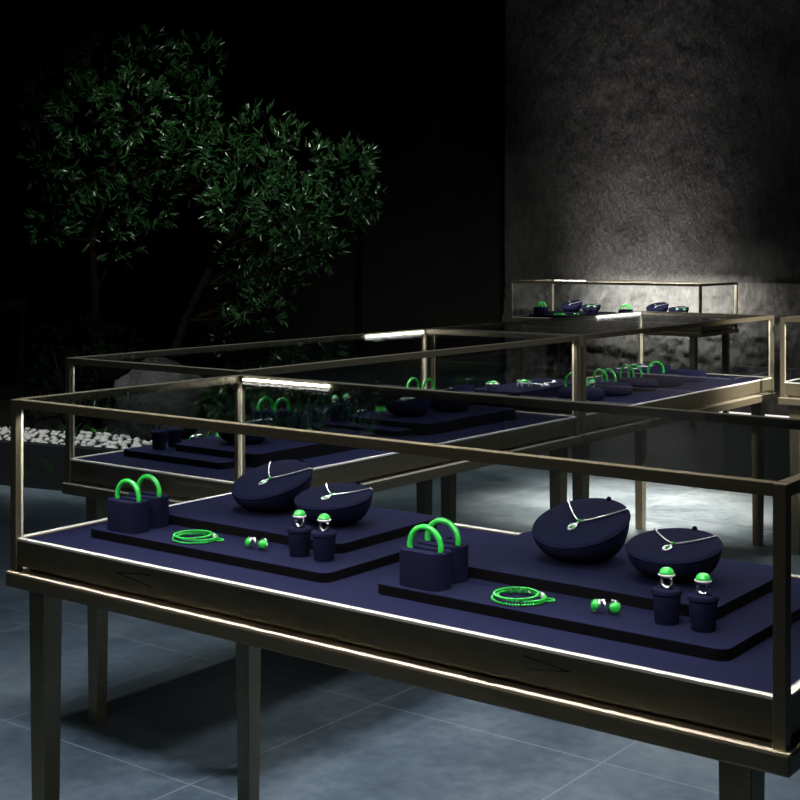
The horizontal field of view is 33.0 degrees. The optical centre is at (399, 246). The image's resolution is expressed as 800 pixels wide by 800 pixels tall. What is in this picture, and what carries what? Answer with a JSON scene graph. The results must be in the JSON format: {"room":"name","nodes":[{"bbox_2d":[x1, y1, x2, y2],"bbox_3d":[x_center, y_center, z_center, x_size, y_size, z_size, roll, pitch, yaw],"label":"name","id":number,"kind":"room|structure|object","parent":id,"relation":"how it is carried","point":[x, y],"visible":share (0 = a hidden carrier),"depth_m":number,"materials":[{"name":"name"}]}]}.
{"room":"shop","nodes":[
{"label":"shop","id":0,"kind":"room"},
{"bbox_2d":[0,20,499,371],"bbox_3d":[-1.767,-0.492,15.116,9.000,3.400,0.050,0,0,37],"label":"wall","id":1,"kind":"structure","parent":0,"point":[431,96],"depth_m":14.40,"materials":[{"name":"paint"}]},
{"bbox_2d":[29,19,506,372],"bbox_3d":[-1.868,-0.492,15.149,7.280,3.400,0.020,0,0,37],"label":"trim","id":2,"kind":"structure","parent":1,"relation":"attached to","point":[358,40],"depth_m":14.07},
{"bbox_2d":[0,0,504,79],"bbox_3d":[-2.260,-2.217,7.039,18.000,0.050,13.400,0,0,37],"label":"ceiling","id":3,"kind":"structure","parent":0,"point":[27,27],"depth_m":13.11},
{"bbox_2d":[0,339,799,799],"bbox_3d":[-2.260,1.233,7.039,18.000,0.050,13.400,0,0,37],"label":"floor","id":4,"kind":"structure","parent":0,"point":[328,732],"depth_m":3.60,"materials":[{"name":"stone"}]},
{"bbox_2d":[0,440,122,490],"bbox_3d":[-2.899,1.099,7.292,4.450,0.218,0.070,0,0,25],"label":"curb","id":5,"kind":"object","parent":4,"relation":"on","point":[43,463],"depth_m":6.73,"materials":[{"name":"black stone"}]},
{"bbox_2d":[0,400,251,448],"bbox_3d":[-2.536,1.116,8.061,4.450,0.185,1.630,0,0,25],"label":"soil","id":6,"kind":"object","parent":4,"relation":"on","point":[52,421],"visible":0.02,"depth_m":7.82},
{"bbox_2d":[0,430,6,435],"bbox_3d":[-2.095,0.983,7.123,0.043,0.031,0.048,0,0,-15],"label":"pebble","id":7,"kind":"object","parent":6,"relation":"on","point":[2,432],"visible":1,"depth_m":7.11,"materials":[{"name":"white stone"}]},
{"bbox_2d":[23,435,31,440],"bbox_3d":[-1.936,0.992,7.012,0.040,0.029,0.039,0,0,-45],"label":"pebble","id":8,"kind":"object","parent":6,"relation":"on","point":[26,437],"visible":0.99,"depth_m":7.00,"materials":[{"name":"white stone"}]},
{"bbox_2d":[38,430,47,434],"bbox_3d":[-1.871,0.977,7.066,0.048,0.033,0.044,0,0,7],"label":"pebble","id":9,"kind":"object","parent":6,"relation":"on","point":[40,432],"visible":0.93,"depth_m":7.06,"materials":[{"name":"white stone"}]},
{"bbox_2d":[11,311,142,435],"bbox_3d":[-1.739,0.688,7.304,0.697,0.683,0.711,0,0,-21],"label":"shrub","id":10,"kind":"object","parent":6,"relation":"on","point":[103,349],"visible":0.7,"depth_m":7.33,"materials":[{"name":"green plant"}]},
{"bbox_2d":[86,442,94,446],"bbox_3d":[-1.557,0.998,6.778,0.050,0.039,0.044,0,0,-32],"label":"pebble","id":11,"kind":"object","parent":6,"relation":"on","point":[90,444],"visible":0.68,"depth_m":6.76,"materials":[{"name":"white stone"}]},
{"bbox_2d":[98,438,107,442],"bbox_3d":[-1.503,0.984,6.845,0.046,0.029,0.046,0,0,-36],"label":"pebble","id":12,"kind":"object","parent":6,"relation":"on","point":[101,440],"visible":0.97,"depth_m":6.83,"materials":[{"name":"white stone"}]},
{"bbox_2d":[110,441,118,446],"bbox_3d":[-1.434,0.992,6.770,0.042,0.034,0.047,0,0,39],"label":"pebble","id":13,"kind":"object","parent":6,"relation":"on","point":[115,443],"visible":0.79,"depth_m":6.76,"materials":[{"name":"white stone"}]},
{"bbox_2d":[15,22,228,428],"bbox_3d":[-1.621,-0.122,7.633,1.202,2.290,1.179,0,0,27],"label":"tree","id":14,"kind":"object","parent":6,"relation":"on","point":[121,183],"visible":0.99,"depth_m":7.56,"materials":[{"name":"green plant"}]},
{"bbox_2d":[133,437,140,442],"bbox_3d":[-1.328,0.978,6.820,0.042,0.038,0.050,0,0,3],"label":"pebble","id":15,"kind":"object","parent":6,"relation":"on","point":[136,439],"visible":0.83,"depth_m":6.81,"materials":[{"name":"white stone"}]},
{"bbox_2d":[114,357,208,445],"bbox_3d":[-1.231,0.805,6.938,0.559,0.480,0.430,0,0,37],"label":"boulder","id":16,"kind":"object","parent":6,"relation":"on","point":[191,402],"visible":0.52,"depth_m":6.79,"materials":[{"name":"grey stone"}]},
{"bbox_2d":[167,96,387,360],"bbox_3d":[-0.580,0.101,7.269,1.071,1.848,1.122,0,0,37],"label":"tree","id":17,"kind":"object","parent":6,"relation":"on","point":[254,217],"visible":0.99,"depth_m":7.21,"materials":[{"name":"green plant"}]},
{"bbox_2d":[62,329,581,725],"bbox_3d":[-0.139,0.743,3.813,0.618,0.930,1.537,0,0,37],"label":"display case","id":18,"kind":"object","parent":4,"relation":"on","point":[97,476],"visible":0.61,"depth_m":3.43,"materials":[{"name":"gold metal"}]},
{"bbox_2d":[124,427,375,468],"bbox_3d":[-0.376,0.518,3.556,0.410,0.033,0.578,0,0,37],"label":"display riser","id":19,"kind":"object","parent":18,"relation":"on","point":[213,452],"visible":0.62,"depth_m":3.38,"materials":[{"name":"blue fabric"}]},
{"bbox_2d":[151,430,167,449],"bbox_3d":[-0.618,0.495,3.458,0.043,0.048,0.043,0,0,37],"label":"holder","id":20,"kind":"object","parent":19,"relation":"on","point":[158,437],"visible":1,"depth_m":3.44,"materials":[{"name":"blue fabric"}]},
{"bbox_2d":[166,427,182,447],"bbox_3d":[-0.585,0.495,3.501,0.043,0.048,0.043,0,0,37],"label":"holder","id":21,"kind":"object","parent":19,"relation":"on","point":[174,435],"visible":0.9,"depth_m":3.48,"materials":[{"name":"blue fabric"}]},
{"bbox_2d":[189,435,197,440],"bbox_3d":[-0.547,0.508,3.569,0.025,0.020,0.015,0,0,-40],"label":"earring","id":22,"kind":"object","parent":19,"relation":"on","point":[192,438],"visible":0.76,"depth_m":3.56,"materials":[{"name":"silver metal"}]},
{"bbox_2d":[218,419,272,444],"bbox_3d":[-0.398,0.468,3.453,0.143,0.067,0.145,0,0,30],"label":"stand","id":23,"kind":"object","parent":19,"relation":"on","point":[229,437],"visible":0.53,"depth_m":3.41,"materials":[{"name":"blue fabric"}]},
{"bbox_2d":[252,408,278,420],"bbox_3d":[-0.382,0.490,3.831,0.048,0.056,0.084,0,0,37],"label":"holder","id":24,"kind":"object","parent":19,"relation":"on","point":[263,413],"visible":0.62,"depth_m":3.80,"materials":[{"name":"blue fabric"}]},
{"bbox_2d":[257,396,273,410],"bbox_3d":[-0.382,0.458,3.831,0.009,0.068,0.068,0,0,37],"label":"bangle","id":25,"kind":"object","parent":24,"relation":"in","point":[264,397],"visible":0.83,"depth_m":3.82,"materials":[{"name":"green stone"}]},
{"bbox_2d":[268,409,293,418],"bbox_3d":[-0.333,0.490,3.802,0.048,0.056,0.084,0,0,37],"label":"holder","id":26,"kind":"object","parent":19,"relation":"on","point":[271,414],"visible":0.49,"depth_m":3.77,"materials":[{"name":"blue fabric"}]},
{"bbox_2d":[273,397,289,412],"bbox_3d":[-0.333,0.458,3.802,0.009,0.068,0.068,0,0,37],"label":"bangle","id":27,"kind":"object","parent":26,"relation":"in","point":[281,398],"visible":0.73,"depth_m":3.79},
{"bbox_2d":[272,404,326,430],"bbox_3d":[-0.271,0.456,3.578,0.151,0.090,0.161,0,0,38],"label":"stand","id":28,"kind":"object","parent":19,"relation":"on","point":[313,418],"visible":0.66,"depth_m":3.51,"materials":[{"name":"blue fabric"}]},
{"bbox_2d":[323,404,515,436],"bbox_3d":[0.048,0.518,4.113,0.410,0.033,0.578,0,0,37],"label":"display riser","id":29,"kind":"object","parent":18,"relation":"on","point":[433,422],"visible":0.61,"depth_m":3.94,"materials":[{"name":"blue fabric"}]},
{"bbox_2d":[328,404,341,421],"bbox_3d":[-0.194,0.495,4.015,0.043,0.048,0.043,0,0,37],"label":"holder","id":30,"kind":"object","parent":29,"relation":"on","point":[334,410],"visible":1,"depth_m":4.00,"materials":[{"name":"blue fabric"}]},
{"bbox_2d":[331,395,338,404],"bbox_3d":[-0.194,0.457,4.015,0.024,0.031,0.024,0,0,37],"label":"ring","id":31,"kind":"object","parent":30,"relation":"on","point":[334,397],"visible":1,"depth_m":4.01,"materials":[{"name":"silver metal"}]},
{"bbox_2d":[339,403,353,419],"bbox_3d":[-0.161,0.495,4.058,0.043,0.048,0.043,0,0,37],"label":"holder","id":32,"kind":"object","parent":29,"relation":"on","point":[347,409],"visible":0.93,"depth_m":4.04,"materials":[{"name":"blue fabric"}]},
{"bbox_2d":[343,394,349,403],"bbox_3d":[-0.161,0.457,4.058,0.024,0.031,0.024,0,0,37],"label":"ring","id":33,"kind":"object","parent":32,"relation":"on","point":[345,396],"visible":1,"depth_m":4.05,"materials":[{"name":"silver metal"}]},
{"bbox_2d":[374,406,386,411],"bbox_3d":[-0.042,0.512,4.252,0.084,0.013,0.078,0,0,-35],"label":"bracelet","id":34,"kind":"object","parent":29,"relation":"on","point":[378,408],"visible":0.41,"depth_m":4.26,"materials":[{"name":"green stone"}]},
{"bbox_2d":[385,397,431,416],"bbox_3d":[0.026,0.468,4.010,0.143,0.067,0.145,0,0,30],"label":"stand","id":35,"kind":"object","parent":29,"relation":"on","point":[415,407],"visible":0.84,"depth_m":3.96,"materials":[{"name":"blue fabric"}]},
{"bbox_2d":[430,383,474,411],"bbox_3d":[0.153,0.456,4.135,0.151,0.090,0.161,0,0,38],"label":"stand","id":36,"kind":"object","parent":29,"relation":"on","point":[440,405],"visible":0.67,"depth_m":4.08,"materials":[{"name":"blue fabric"}]},
{"bbox_3d":[0.042,0.490,4.388,0.048,0.056,0.084,0,0,37],"label":"holder","id":37,"kind":"object","parent":29,"relation":"on","visible":0},
{"bbox_2d":[406,377,419,388],"bbox_3d":[0.042,0.458,4.388,0.009,0.068,0.068,0,0,37],"label":"bangle","id":38,"kind":"object","parent":37,"relation":"in","point":[412,378],"visible":0.49,"depth_m":4.39,"materials":[{"name":"green stone"}]},
{"bbox_3d":[0.091,0.490,4.359,0.048,0.056,0.084,0,0,37],"label":"holder","id":39,"kind":"object","parent":29,"relation":"on","visible":0},
{"bbox_2d":[421,378,434,389],"bbox_3d":[0.091,0.458,4.359,0.009,0.068,0.068,0,0,37],"label":"bangle","id":40,"kind":"object","parent":39,"relation":"in","point":[427,379],"visible":0.61,"depth_m":4.36,"materials":[{"name":"green stone"}]},
{"bbox_2d":[6,375,799,799],"bbox_3d":[0.051,0.743,2.263,1.477,0.930,0.612,0,0,37],"label":"display case","id":41,"kind":"object","parent":4,"relation":"on","point":[742,713],"visible":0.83,"depth_m":1.98,"materials":[{"name":"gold metal"}]},
{"bbox_2d":[91,493,451,582],"bbox_3d":[-0.223,0.518,2.476,0.578,0.033,0.410,0,0,37],"label":"display riser","id":42,"kind":"object","parent":41,"relation":"on","point":[374,541],"visible":0.73,"depth_m":2.38,"materials":[{"name":"blue fabric"}]},
{"bbox_2d":[107,496,148,533],"bbox_3d":[-0.498,0.490,2.470,0.084,0.056,0.048,0,0,37],"label":"holder","id":43,"kind":"object","parent":42,"relation":"on","point":[125,515],"visible":0.99,"depth_m":2.45,"materials":[{"name":"blue fabric"}]},
{"bbox_2d":[115,478,140,501],"bbox_3d":[-0.498,0.458,2.470,0.068,0.068,0.009,0,0,37],"label":"bangle","id":44,"kind":"object","parent":43,"relation":"in","point":[131,482],"visible":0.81,"depth_m":2.46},
{"bbox_2d":[128,491,168,528],"bbox_3d":[-0.470,0.490,2.519,0.084,0.056,0.048,0,0,37],"label":"holder","id":45,"kind":"object","parent":42,"relation":"on","point":[158,506],"visible":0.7,"depth_m":2.49,"materials":[{"name":"blue fabric"}]},
{"bbox_2d":[136,474,161,496],"bbox_3d":[-0.470,0.458,2.519,0.068,0.068,0.009,0,0,37],"label":"bangle","id":46,"kind":"object","parent":45,"relation":"in","point":[142,478],"visible":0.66,"depth_m":2.51,"materials":[{"name":"green stone"}]},
{"bbox_2d":[172,529,223,544],"bbox_3d":[-0.363,0.512,2.385,0.078,0.013,0.084,0,0,-35],"label":"bracelet","id":47,"kind":"object","parent":42,"relation":"on","point":[206,533],"visible":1,"depth_m":2.37,"materials":[{"name":"green stone"}]},
{"bbox_2d":[245,537,255,548],"bbox_3d":[-0.258,0.508,2.315,0.015,0.020,0.025,0,0,-38],"label":"earring","id":48,"kind":"object","parent":42,"relation":"on","point":[249,541],"visible":1,"depth_m":2.31,"materials":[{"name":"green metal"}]},
{"bbox_2d":[258,537,267,549],"bbox_3d":[-0.236,0.508,2.305,0.015,0.020,0.025,0,0,-40],"label":"earring","id":49,"kind":"object","parent":42,"relation":"on","point":[263,543],"visible":1,"depth_m":2.30,"materials":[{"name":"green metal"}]},
{"bbox_2d":[231,458,312,511],"bbox_3d":[-0.245,0.456,2.581,0.161,0.090,0.151,0,0,38],"label":"stand","id":50,"kind":"object","parent":42,"relation":"on","point":[278,494],"visible":0.94,"depth_m":2.55,"materials":[{"name":"blue fabric"}]},
{"bbox_2d":[258,461,311,484],"bbox_3d":[-0.238,0.437,2.589,0.118,0.031,0.084,0,0,41],"label":"necklace","id":51,"kind":"object","parent":50,"relation":"on","point":[264,481],"visible":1,"depth_m":2.58,"materials":[{"name":"silver metal"}]},
{"bbox_2d":[287,525,311,557],"bbox_3d":[-0.169,0.495,2.267,0.043,0.048,0.043,0,0,37],"label":"holder","id":52,"kind":"object","parent":42,"relation":"on","point":[299,538],"visible":0.98,"depth_m":2.25,"materials":[{"name":"blue fabric"}]},
{"bbox_2d":[293,509,306,527],"bbox_3d":[-0.169,0.457,2.267,0.024,0.031,0.024,0,0,37],"label":"ring","id":53,"kind":"object","parent":52,"relation":"on","point":[298,514],"visible":1,"depth_m":2.26,"materials":[{"name":"silver metal"}]},
{"bbox_2d":[311,529,336,561],"bbox_3d":[-0.126,0.495,2.234,0.043,0.048,0.043,0,0,37],"label":"holder","id":54,"kind":"object","parent":42,"relation":"on","point":[323,542],"visible":0.98,"depth_m":2.22,"materials":[{"name":"blue fabric"}]},
{"bbox_2d":[317,513,330,531],"bbox_3d":[-0.126,0.457,2.234,0.024,0.031,0.024,0,0,37],"label":"ring","id":55,"kind":"object","parent":54,"relation":"on","point":[325,518],"visible":1,"depth_m":2.23,"materials":[{"name":"silver metal"}]},
{"bbox_2d":[294,481,372,524],"bbox_3d":[-0.120,0.468,2.454,0.145,0.067,0.143,0,0,30],"label":"stand","id":56,"kind":"object","parent":42,"relation":"on","point":[348,508],"visible":0.9,"depth_m":2.42,"materials":[{"name":"blue fabric"}]},
{"bbox_2d":[321,482,372,499],"bbox_3d":[-0.116,0.448,2.461,0.106,0.016,0.082,0,0,33],"label":"necklace","id":57,"kind":"object","parent":56,"relation":"on","point":[326,497],"visible":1,"depth_m":2.45,"materials":[{"name":"silver metal"}]},
{"bbox_2d":[378,531,799,660],"bbox_3d":[0.313,0.518,2.070,0.578,0.033,0.410,0,0,37],"label":"display riser","id":58,"kind":"object","parent":41,"relation":"on","point":[744,620],"visible":0.57,"depth_m":1.98,"materials":[{"name":"blue fabric"}]},
{"bbox_2d":[399,544,450,591],"bbox_3d":[0.039,0.490,2.064,0.084,0.056,0.048,0,0,37],"label":"holder","id":59,"kind":"object","parent":58,"relation":"on","point":[421,567],"visible":1,"depth_m":2.04,"materials":[{"name":"blue fabric"}]},
{"bbox_2d":[407,524,443,552],"bbox_3d":[0.039,0.458,2.064,0.068,0.068,0.009,0,0,37],"label":"bangle","id":60,"kind":"object","parent":59,"relation":"in","point":[432,530],"visible":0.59,"depth_m":2.06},
{"bbox_2d":[417,537,467,583],"bbox_3d":[0.067,0.490,2.113,0.084,0.056,0.048,0,0,37],"label":"holder","id":61,"kind":"object","parent":58,"relation":"on","point":[459,554],"visible":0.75,"depth_m":2.08,"materials":[{"name":"blue fabric"}]},
{"bbox_2d":[425,517,460,545],"bbox_3d":[0.067,0.458,2.113,0.068,0.068,0.009,0,0,37],"label":"bangle","id":62,"kind":"object","parent":61,"relation":"in","point":[436,521],"visible":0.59,"depth_m":2.10,"materials":[{"name":"green stone"}]},
{"bbox_2d":[491,586,554,606],"bbox_3d":[0.174,0.512,1.979,0.078,0.013,0.084,0,0,-35],"label":"bracelet","id":63,"kind":"object","parent":58,"relation":"on","point":[534,592],"visible":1,"depth_m":1.97,"materials":[{"name":"green stone"}]},
{"bbox_2d":[532,497,630,561],"bbox_3d":[0.292,0.456,2.175,0.161,0.090,0.151,0,0,38],"label":"stand","id":64,"kind":"object","parent":58,"relation":"on","point":[599,539],"visible":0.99,"depth_m":2.15,"materials":[{"name":"blue fabric"}]},
{"bbox_2d":[567,500,628,529],"bbox_3d":[0.298,0.437,2.183,0.118,0.031,0.084,0,0,41],"label":"necklace","id":65,"kind":"object","parent":64,"relation":"on","point":[572,526],"visible":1,"depth_m":2.17,"materials":[{"name":"silver metal"}]},
{"bbox_2d":[590,598,605,613],"bbox_3d":[0.279,0.508,1.909,0.015,0.020,0.025,0,0,-38],"label":"earring","id":66,"kind":"object","parent":58,"relation":"on","point":[595,604],"visible":1,"depth_m":1.91,"materials":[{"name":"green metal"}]},
{"bbox_2d":[608,599,621,614],"bbox_3d":[0.301,0.508,1.899,0.015,0.020,0.025,0,0,-40],"label":"earring","id":67,"kind":"object","parent":58,"relation":"on","point":[615,607],"visible":1,"depth_m":1.89,"materials":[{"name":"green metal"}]},
{"bbox_2d":[651,585,682,625],"bbox_3d":[0.368,0.495,1.861,0.043,0.048,0.043,0,0,37],"label":"holder","id":68,"kind":"object","parent":58,"relation":"on","point":[666,602],"visible":0.97,"depth_m":1.85,"materials":[{"name":"blue fabric"}]},
{"bbox_2d":[658,567,675,588],"bbox_3d":[0.368,0.457,1.861,0.024,0.031,0.024,0,0,37],"label":"ring","id":69,"kind":"object","parent":68,"relation":"on","point":[665,572],"visible":1,"depth_m":1.85,"materials":[{"name":"silver metal"}]},
{"bbox_2d":[626,526,722,581],"bbox_3d":[0.416,0.468,2.048,0.145,0.067,0.143,0,0,30],"label":"stand","id":70,"kind":"object","parent":58,"relation":"on","point":[645,552],"visible":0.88,"depth_m":2.02,"materials":[{"name":"blue fabric"}]},
{"bbox_2d":[654,528,718,550],"bbox_3d":[0.421,0.448,2.055,0.106,0.016,0.082,0,0,33],"label":"necklace","id":71,"kind":"object","parent":70,"relation":"on","point":[666,547],"visible":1,"depth_m":2.04,"materials":[{"name":"silver metal"}]},
{"bbox_2d":[687,591,718,632],"bbox_3d":[0.411,0.495,1.828,0.043,0.048,0.043,0,0,37],"label":"holder","id":72,"kind":"object","parent":58,"relation":"on","point":[702,608],"visible":0.97,"depth_m":1.81,"materials":[{"name":"blue fabric"}]},
{"bbox_2d":[694,572,711,594],"bbox_3d":[0.411,0.457,1.828,0.024,0.031,0.024,0,0,37],"label":"ring","id":73,"kind":"object","parent":72,"relation":"on","point":[701,578],"visible":1,"depth_m":1.82,"materials":[{"name":"silver metal"}]},
{"bbox_2d":[428,311,775,545],"bbox_3d":[0.812,0.743,5.062,0.618,0.930,1.574,0,0,37],"label":"display case","id":74,"kind":"object","parent":4,"relation":"on","point":[718,392],"visible":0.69,"depth_m":4.99,"materials":[{"name":"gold metal"}]},
{"bbox_2d":[474,378,588,397],"bbox_3d":[0.484,0.519,4.924,0.200,0.030,0.500,0,0,37],"label":"low riser","id":75,"kind":"object","parent":74,"relation":"on","point":[511,389],"visible":0.56,"depth_m":4.80,"materials":[{"name":"blue fabric"}]},
{"bbox_2d":[486,381,499,388],"bbox_3d":[0.330,0.490,4.803,0.052,0.027,0.054,0,0,14],"label":"gem brooch","id":76,"kind":"object","parent":75,"relation":"on","point":[492,383],"visible":1,"depth_m":4.79,"materials":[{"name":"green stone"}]},
{"bbox_2d":[517,379,531,386],"bbox_3d":[0.449,0.490,4.851,0.052,0.027,0.054,0,0,37],"label":"gem brooch","id":77,"kind":"object","parent":75,"relation":"on","point":[523,381],"visible":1,"depth_m":4.84,"materials":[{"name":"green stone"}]},
{"bbox_2d":[542,380,556,386],"bbox_3d":[0.545,0.501,4.954,0.036,0.004,0.216,0,0,17],"label":"bracelet","id":78,"kind":"object","parent":75,"relation":"on","point":[553,381],"visible":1,"depth_m":4.97,"materials":[{"name":"metal"}]},
{"bbox_2d":[564,373,571,386],"bbox_3d":[0.618,0.493,4.844,0.009,0.083,0.083,0,0,-33],"label":"bangle","id":79,"kind":"object","parent":74,"relation":"on","point":[568,374],"visible":0.35,"depth_m":4.87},
{"bbox_2d":[557,386,604,400],"bbox_3d":[0.635,0.514,4.734,0.167,0.040,0.167,0,0,37],"label":"cushion","id":80,"kind":"object","parent":74,"relation":"on","point":[564,393],"visible":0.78,"depth_m":4.68,"materials":[{"name":"blue fabric"}]},
{"bbox_2d":[589,379,594,387],"bbox_3d":[0.673,0.479,4.731,0.024,0.031,0.024,0,0,-13],"label":"ring","id":81,"kind":"object","parent":80,"relation":"on","point":[591,381],"visible":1,"depth_m":4.73,"materials":[{"name":"silver metal"}]},
{"bbox_2d":[593,368,607,381],"bbox_3d":[0.745,0.493,5.011,0.009,0.083,0.083,0,0,-33],"label":"bangle","id":82,"kind":"object","parent":74,"relation":"on","point":[599,369],"visible":0.6,"depth_m":5.01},
{"bbox_2d":[601,368,616,381],"bbox_3d":[0.777,0.493,5.020,0.009,0.083,0.083,0,0,-33],"label":"bangle","id":83,"kind":"object","parent":74,"relation":"on","point":[606,369],"visible":0.58,"depth_m":5.01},
{"bbox_2d":[590,381,632,395],"bbox_3d":[0.762,0.514,4.901,0.167,0.040,0.167,0,0,37],"label":"cushion","id":84,"kind":"object","parent":74,"relation":"on","point":[611,388],"visible":0.68,"depth_m":4.83,"materials":[{"name":"blue fabric"}]},
{"bbox_2d":[620,364,634,377],"bbox_3d":[0.873,0.493,5.178,0.009,0.083,0.083,0,0,-33],"label":"bangle","id":85,"kind":"object","parent":74,"relation":"on","point":[626,365],"visible":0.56,"depth_m":5.18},
{"bbox_2d":[627,364,642,376],"bbox_3d":[0.904,0.493,5.187,0.009,0.083,0.083,0,0,-33],"label":"bangle","id":86,"kind":"object","parent":74,"relation":"on","point":[633,365],"visible":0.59,"depth_m":5.18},
{"bbox_2d":[603,364,670,378],"bbox_3d":[0.981,0.516,5.577,0.140,0.036,0.360,0,0,37],"label":"low riser","id":87,"kind":"object","parent":74,"relation":"on","point":[656,368],"visible":0.54,"depth_m":5.48,"materials":[{"name":"blue fabric"}]},
{"bbox_2d":[617,377,658,390],"bbox_3d":[0.889,0.514,5.069,0.167,0.040,0.167,0,0,37],"label":"cushion","id":88,"kind":"object","parent":74,"relation":"on","point":[638,383],"visible":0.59,"depth_m":5.00,"materials":[{"name":"blue fabric"}]},
{"bbox_2d":[647,361,664,372],"bbox_3d":[1.014,0.493,5.348,0.083,0.083,0.009,0,0,-25],"label":"bangle","id":89,"kind":"object","parent":74,"relation":"on","point":[653,362],"visible":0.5,"depth_m":5.34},
{"bbox_2d":[643,373,683,385],"bbox_3d":[1.017,0.514,5.236,0.167,0.040,0.167,0,0,37],"label":"cushion","id":90,"kind":"object","parent":74,"relation":"on","point":[665,379],"visible":0.66,"depth_m":5.17,"materials":[{"name":"blue fabric"}]},
{"bbox_2d":[665,369,706,381],"bbox_3d":[1.144,0.514,5.403,0.167,0.040,0.167,0,0,37],"label":"cushion","id":91,"kind":"object","parent":74,"relation":"on","point":[689,375],"visible":0.62,"depth_m":5.34,"materials":[{"name":"blue fabric"}]},
{"bbox_2d":[509,279,738,427],"bbox_3d":[1.583,0.728,9.644,1.512,0.962,0.612,0,0,37],"label":"display case","id":92,"kind":"object","parent":4,"relation":"on","point":[590,325],"visible":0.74,"depth_m":9.43,"materials":[{"name":"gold metal"}]},
{"bbox_2d":[529,310,615,318],"bbox_3d":[1.292,0.495,9.869,0.578,0.033,0.410,0,0,37],"label":"display riser","id":93,"kind":"object","parent":92,"relation":"on","point":[550,314],"visible":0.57,"depth_m":9.82,"materials":[{"name":"blue fabric"}]},
{"bbox_2d":[533,307,544,314],"bbox_3d":[1.017,0.468,9.863,0.084,0.056,0.048,0,0,37],"label":"holder","id":94,"kind":"object","parent":93,"relation":"on","point":[536,310],"visible":1,"depth_m":9.84,"materials":[{"name":"blue fabric"}]},
{"bbox_2d":[561,299,581,311],"bbox_3d":[1.270,0.433,9.974,0.161,0.090,0.151,0,0,38],"label":"stand","id":95,"kind":"object","parent":93,"relation":"on","point":[574,307],"visible":0.99,"depth_m":9.94,"materials":[{"name":"blue fabric"}]},
{"bbox_2d":[585,309,590,314],"bbox_3d":[1.346,0.472,9.660,0.043,0.048,0.043,0,0,37],"label":"holder","id":96,"kind":"object","parent":93,"relation":"on","point":[587,311],"visible":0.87,"depth_m":9.65,"materials":[{"name":"blue fabric"}]},
{"bbox_2d":[581,303,600,312],"bbox_3d":[1.394,0.445,9.847,0.145,0.067,0.143,0,0,30],"label":"stand","id":97,"kind":"object","parent":93,"relation":"on","point":[583,307],"visible":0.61,"depth_m":9.81,"materials":[{"name":"blue fabric"}]},
{"bbox_2d":[613,315,709,322],"bbox_3d":[1.845,0.495,9.448,0.578,0.033,0.410,0,0,37],"label":"display riser","id":98,"kind":"object","parent":92,"relation":"on","point":[658,318],"visible":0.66,"depth_m":9.31,"materials":[{"name":"blue fabric"}]},
{"bbox_2d":[618,309,629,317],"bbox_3d":[1.570,0.468,9.442,0.084,0.056,0.048,0,0,37],"label":"holder","id":99,"kind":"object","parent":98,"relation":"on","point":[619,310],"visible":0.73,"depth_m":9.42,"materials":[{"name":"blue fabric"}]},
{"bbox_2d":[646,301,668,311],"bbox_3d":[1.823,0.433,9.553,0.161,0.090,0.151,0,0,38],"label":"stand","id":100,"kind":"object","parent":98,"relation":"on","point":[662,308],"visible":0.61,"depth_m":9.53,"materials":[{"name":"blue fabric"}]},
{"bbox_2d":[668,306,688,311],"bbox_3d":[1.947,0.445,9.426,0.145,0.067,0.143,0,0,30],"label":"stand","id":101,"kind":"object","parent":98,"relation":"on","point":[672,309],"visible":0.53,"depth_m":9.40,"materials":[{"name":"blue fabric"}]},
{"bbox_2d":[778,316,799,554],"bbox_3d":[2.261,0.743,5.106,1.477,0.930,0.612,0,0,37],"label":"display case","id":102,"kind":"object","parent":4,"relation":"on","point":[791,388],"visible":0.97,"depth_m":5.30,"materials":[{"name":"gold metal"}]},
{"bbox_2d":[501,0,799,415],"bbox_3d":[4.317,-0.492,8.420,1.672,3.400,9.086,0,0,-43],"label":"stone wall","id":103,"kind":"structure","parent":0,"point":[646,140],"depth_m":10.19,"materials":[{"name":"grey stone"}]},
{"bbox_2d":[721,411,788,417],"bbox_3d":[4.336,1.197,8.201,8.910,0.022,0.040,0,0,37],"label":"trim","id":104,"kind":"structure","parent":103,"relation":"attached to","point":[721,411],"depth_m":9.56,"materials":[{"name":"white"}]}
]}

